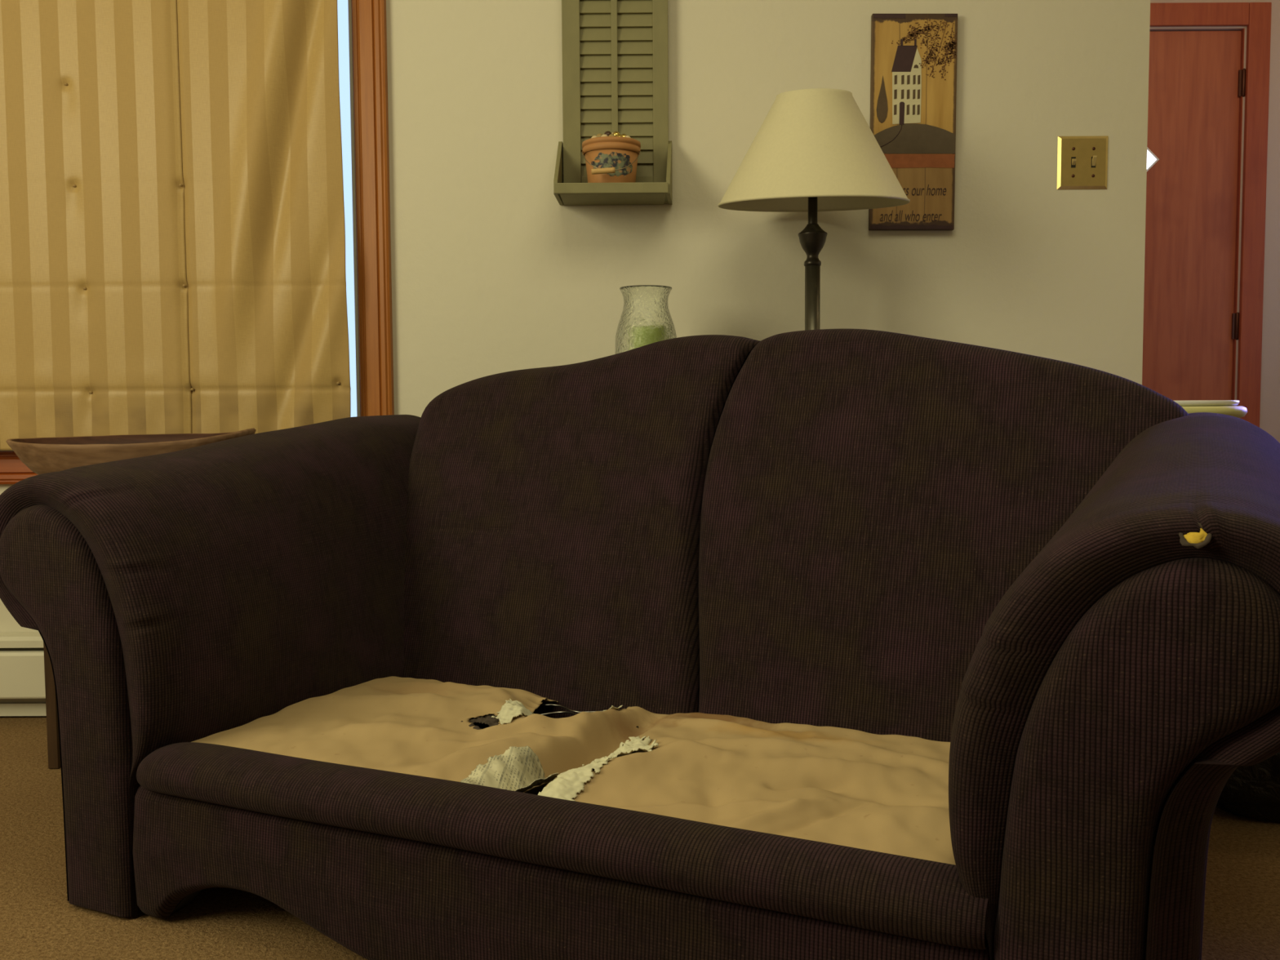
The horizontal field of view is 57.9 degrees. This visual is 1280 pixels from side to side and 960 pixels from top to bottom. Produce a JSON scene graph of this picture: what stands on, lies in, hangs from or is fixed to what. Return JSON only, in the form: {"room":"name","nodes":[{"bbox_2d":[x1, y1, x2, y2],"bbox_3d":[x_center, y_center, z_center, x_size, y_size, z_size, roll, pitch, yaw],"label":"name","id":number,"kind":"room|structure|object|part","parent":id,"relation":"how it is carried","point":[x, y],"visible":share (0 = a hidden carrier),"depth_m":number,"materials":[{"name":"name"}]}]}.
{"room":"living room","nodes":[
{"label":"living room","id":0,"kind":"room"},
{"bbox_2d":[0,0,1150,632],"bbox_3d":[-0.683,-0.669,2.667,3.643,2.420,0.130,0,4,0],"label":"wall","id":1,"kind":"structure","parent":0,"point":[491,274],"depth_m":2.61,"materials":[{"name":"white paint"}]},
{"bbox_2d":[0,0,351,450],"bbox_3d":[-1.292,-0.827,2.543,1.286,1.522,0.046,0,4,0],"label":"window curtain","id":2,"kind":"object","parent":1,"relation":"hanging from","point":[172,224],"visible":0.97,"depth_m":2.55,"materials":[{"name":"gold fabric"}]},
{"bbox_3d":[-1.471,-0.815,2.540,0.928,1.500,0.021,0,4,-1],"label":"curtain panel","id":3,"kind":"part","parent":2,"relation":"part of","materials":[{"name":"gold fabric"}]},
{"bbox_3d":[-0.834,-0.819,2.540,0.368,1.500,0.039,0,4,0],"label":"curtain panel","id":4,"kind":"part","parent":2,"relation":"part of","materials":[{"name":"gold fabric"}]},
{"bbox_2d":[0,0,394,484],"bbox_3d":[-1.300,-0.815,2.581,1.472,1.660,0.022,0,4,0],"label":"trim","id":5,"kind":"structure","parent":1,"relation":"attached to","point":[369,32],"depth_m":2.59,"materials":[{"name":"brown wood"}]},
{"bbox_3d":[-1.295,-0.029,2.632,1.322,0.075,0.022,0,4,0],"label":"casing","id":6,"kind":"part","parent":5,"relation":"part of","materials":[{"name":"brown wood"}]},
{"bbox_3d":[-0.602,-0.820,2.581,0.075,1.660,0.022,0,4,0],"label":"casing","id":7,"kind":"part","parent":5,"relation":"part of","materials":[{"name":"brown wood"}]},
{"bbox_2d":[337,0,358,417],"bbox_3d":[-1.300,-0.818,2.657,1.310,1.475,0.126,0,4,0],"label":"window","id":8,"kind":"structure","parent":1,"relation":"in","point":[343,6],"depth_m":2.71,"materials":[{"name":"white glass"}]},
{"bbox_3d":[-0.647,-0.822,2.657,0.004,1.415,0.126,0,4,0],"label":"frame","id":9,"kind":"part","parent":8,"relation":"part of","materials":[{"name":"white plastic"}]},
{"bbox_2d":[553,0,672,205],"bbox_3d":[-0.058,-1.003,2.502,0.256,0.781,0.152,0,4,0],"label":"shelf","id":10,"kind":"object","parent":1,"relation":"attached to","point":[615,60],"visible":0.87,"depth_m":2.56,"materials":[{"name":"green paint"}]},
{"bbox_2d":[582,136,640,182],"bbox_3d":[-0.062,-0.677,2.499,0.127,0.106,0.148,0,4,0],"label":"flower pot","id":11,"kind":"object","parent":10,"relation":"on","point":[608,159],"visible":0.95,"depth_m":2.46,"materials":[{"name":"orange ceramic"}]},
{"bbox_2d":[604,131,611,135],"bbox_3d":[-0.069,-0.742,2.490,0.018,0.018,0.018,0,4,0],"label":"ball","id":12,"kind":"object","parent":11,"relation":"on","point":[607,133],"visible":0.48,"depth_m":2.48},
{"bbox_3d":[-0.062,-0.681,2.471,0.127,0.058,0.077,0,4,0],"label":"wire handle","id":13,"kind":"part","parent":11,"relation":"part of","materials":[{"name":"metal"}]},
{"bbox_2d":[591,151,632,177],"bbox_3d":[-0.059,-0.671,2.465,0.089,0.050,0.025,-1,4,-4],"label":"painting","id":14,"kind":"object","parent":11,"relation":"attached to","point":[623,161],"depth_m":2.46},
{"bbox_2d":[613,131,620,136],"bbox_3d":[-0.051,-0.740,2.487,0.018,0.018,0.018,0,4,0],"label":"ball","id":15,"kind":"object","parent":11,"relation":"on","point":[615,133],"visible":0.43,"depth_m":2.48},
{"bbox_3d":[-0.051,-0.649,2.588,0.161,0.058,0.020,0,4,0],"label":"rail","id":16,"kind":"part","parent":10,"relation":"part of","materials":[{"name":"green paint"}]},
{"bbox_2d":[868,13,957,230],"bbox_3d":[0.609,-0.797,2.583,0.195,0.475,0.018,0,4,0],"label":"wall plaque","id":17,"kind":"object","parent":1,"relation":"attached to","point":[913,68],"visible":0.97,"depth_m":2.57,"materials":[{"name":"brown wood"}]},
{"bbox_3d":[0.583,-0.816,2.574,0.011,0.050,0.002,0,4,0],"label":"painted door","id":18,"kind":"part","parent":17,"relation":"part of","materials":[{"name":"paint"}]},
{"bbox_2d":[1057,136,1108,189],"bbox_3d":[0.994,-0.712,2.591,0.113,0.118,0.016,0,4,0],"label":"switch plate","id":19,"kind":"object","parent":1,"relation":"attached to","point":[1082,161],"visible":1,"depth_m":2.59,"materials":[{"name":"gold metal"}]},
{"bbox_2d":[0,715,1279,959],"bbox_3d":[0.454,0.663,1.095,5.900,0.050,6.500,0,4,0],"label":"floor","id":20,"kind":"structure","parent":0,"point":[1242,917],"depth_m":1.64,"materials":[{"name":"beige carpet"}]},
{"bbox_2d":[0,631,46,715],"bbox_3d":[-1.297,0.447,2.642,2.100,0.191,0.061,0,4,0],"label":"baseboard heater","id":21,"kind":"object","parent":20,"relation":"on","point":[22,672],"visible":0.02,"depth_m":2.61,"materials":[{"name":"beige metal"}]},
{"bbox_2d":[0,631,43,648],"bbox_3d":[-1.298,0.364,2.638,2.100,0.024,0.059,0,4,0],"label":"hood","id":22,"kind":"object","parent":21,"relation":"attached to","point":[27,639],"depth_m":2.61,"materials":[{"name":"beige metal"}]},
{"bbox_3d":[-1.297,0.440,2.617,2.100,0.107,0.012,0,4,0],"label":"panel","id":23,"kind":"part","parent":21,"relation":"part of","materials":[{"name":"beige metal"}]},
{"bbox_3d":[-1.297,0.432,2.668,2.100,0.160,0.007,0,4,0],"label":"panel","id":24,"kind":"part","parent":21,"relation":"part of","materials":[{"name":"beige metal"}]},
{"bbox_2d":[43,641,60,768],"bbox_3d":[-0.979,0.285,2.401,0.401,0.551,0.285,0,4,0],"label":"end table","id":25,"kind":"object","parent":20,"relation":"on","point":[52,728],"visible":0.09,"depth_m":2.28,"materials":[{"name":"brown wood"}]},
{"bbox_2d":[5,427,256,475],"bbox_3d":[-1.045,-0.048,2.386,0.504,0.115,0.236,0,4,0],"label":"dough bowl","id":26,"kind":"object","parent":25,"relation":"on","point":[41,455],"visible":0.37,"depth_m":2.30,"materials":[{"name":"brown wood"}]},
{"bbox_2d":[0,328,1279,959],"bbox_3d":[0.017,0.177,1.760,1.749,0.838,0.997,1,4,25],"label":"loveseat","id":27,"kind":"object","parent":20,"relation":"on","point":[821,644],"visible":1,"depth_m":1.62,"materials":[{"name":"brown fabric"}]},
{"bbox_3d":[-0.815,0.321,1.649,0.252,0.571,0.040,1,4,25],"label":"arm panel","id":28,"kind":"part","parent":27,"relation":"part of","materials":[{"name":"brown fabric"}]},
{"bbox_3d":[-0.630,0.235,2.029,0.350,0.689,0.875,1,4,25],"label":"armrest","id":29,"kind":"part","parent":27,"relation":"part of","materials":[{"name":"brown fabric"}]},
{"bbox_3d":[-0.168,0.402,1.375,1.136,0.063,0.112,1,4,25],"label":"rail","id":30,"kind":"part","parent":27,"relation":"part of","materials":[{"name":"brown fabric"}]},
{"bbox_2d":[402,334,759,741],"bbox_3d":[-0.142,0.140,2.143,0.701,0.806,0.437,1,4,25],"label":"cushion","id":31,"kind":"object","parent":27,"relation":"on","point":[566,527],"depth_m":2.02,"materials":[{"name":"brown fabric"}]},
{"bbox_2d":[698,328,1195,817],"bbox_3d":[0.472,0.153,1.851,0.769,0.809,0.439,1,4,25],"label":"cushion","id":32,"kind":"object","parent":27,"relation":"on","point":[869,500],"depth_m":1.80,"materials":[{"name":"brown fabric"}]},
{"bbox_3d":[0.632,0.266,1.428,0.349,0.690,0.876,1,4,25],"label":"armrest","id":33,"kind":"part","parent":27,"relation":"part of","materials":[{"name":"brown fabric"}]},
{"bbox_3d":[0.450,0.352,1.047,0.252,0.571,0.040,1,4,25],"label":"arm panel","id":34,"kind":"part","parent":27,"relation":"part of","materials":[{"name":"brown fabric"}]},
{"bbox_2d":[1182,405,1247,417],"bbox_3d":[1.021,0.203,2.318,0.330,0.700,0.330,0,4,0],"label":"side table","id":35,"kind":"object","parent":20,"relation":"on","point":[1238,411],"visible":0.12,"depth_m":2.15,"materials":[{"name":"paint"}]},
{"bbox_2d":[1173,400,1239,406],"bbox_3d":[1.019,-0.152,2.295,0.302,0.010,0.302,0,4,0],"label":"plate","id":36,"kind":"object","parent":35,"relation":"on","point":[1194,402],"visible":0.38,"depth_m":2.15,"materials":[{"name":"ceramic"}]},
{"bbox_2d":[1216,751,1279,822],"bbox_3d":[1.203,0.412,2.002,0.544,0.321,0.278,0,4,0],"label":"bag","id":37,"kind":"object","parent":20,"relation":"on","point":[1253,792],"visible":0.23,"depth_m":1.93,"materials":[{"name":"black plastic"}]},
{"bbox_3d":[0.236,0.242,2.506,0.720,0.609,0.240,0,4,0],"label":"console table","id":38,"kind":"object","parent":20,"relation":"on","visible":0},
{"bbox_2d":[614,284,676,354],"bbox_3d":[0.013,-0.229,2.420,0.133,0.342,0.133,0,4,0],"label":"hurricane vase","id":39,"kind":"object","parent":38,"relation":"on","point":[646,318],"visible":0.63,"depth_m":2.37,"materials":[{"name":"clear glass"}]},
{"bbox_2d":[717,88,910,330],"bbox_3d":[0.359,-0.427,2.407,0.393,0.736,0.391,0,4,0],"label":"table lamp","id":40,"kind":"object","parent":38,"relation":"on","point":[814,150],"visible":0.81,"depth_m":2.28,"materials":[{"name":"brown metal"}]},
{"bbox_3d":[0.357,-0.678,2.381,0.393,0.219,0.393,-1,9,0],"label":"lamp shade","id":41,"kind":"part","parent":40,"relation":"part of","materials":[{"name":"beige fabric"}]},
{"bbox_2d":[1149,0,1279,443],"bbox_3d":[1.817,-0.778,4.119,1.557,2.420,0.120,0,4,0],"label":"door frame","id":42,"kind":"structure","parent":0,"point":[1269,414],"depth_m":4.05,"materials":[{"name":"paint"}]},
{"bbox_2d":[1142,31,1245,400],"bbox_3d":[1.756,-0.568,4.096,0.710,1.988,0.054,0,4,0],"label":"door","id":43,"kind":"structure","parent":42,"relation":"in","point":[1197,82],"depth_m":4.06,"materials":[{"name":"brown wood"}]},
{"bbox_3d":[1.755,-1.122,4.069,0.120,0.120,0.004,0,4,0],"label":"glass","id":44,"kind":"part","parent":43,"relation":"part of","materials":[{"name":"white"}]},
{"bbox_2d":[1150,2,1271,427],"bbox_3d":[1.748,-0.609,4.116,0.868,2.082,0.128,0,4,0],"label":"trim","id":45,"kind":"structure","parent":42,"relation":"attached to","point":[1256,15],"depth_m":4.02,"materials":[{"name":"red wood"}]},
{"bbox_3d":[1.742,-1.606,3.996,0.714,0.076,0.017,0,4,0],"label":"head casing","id":46,"kind":"part","parent":45,"relation":"part of","materials":[{"name":"red wood"}]},
{"bbox_3d":[2.144,-0.607,4.061,0.076,2.082,0.017,0,4,0],"label":"casing","id":47,"kind":"part","parent":45,"relation":"part of","materials":[{"name":"red wood"}]}
]}

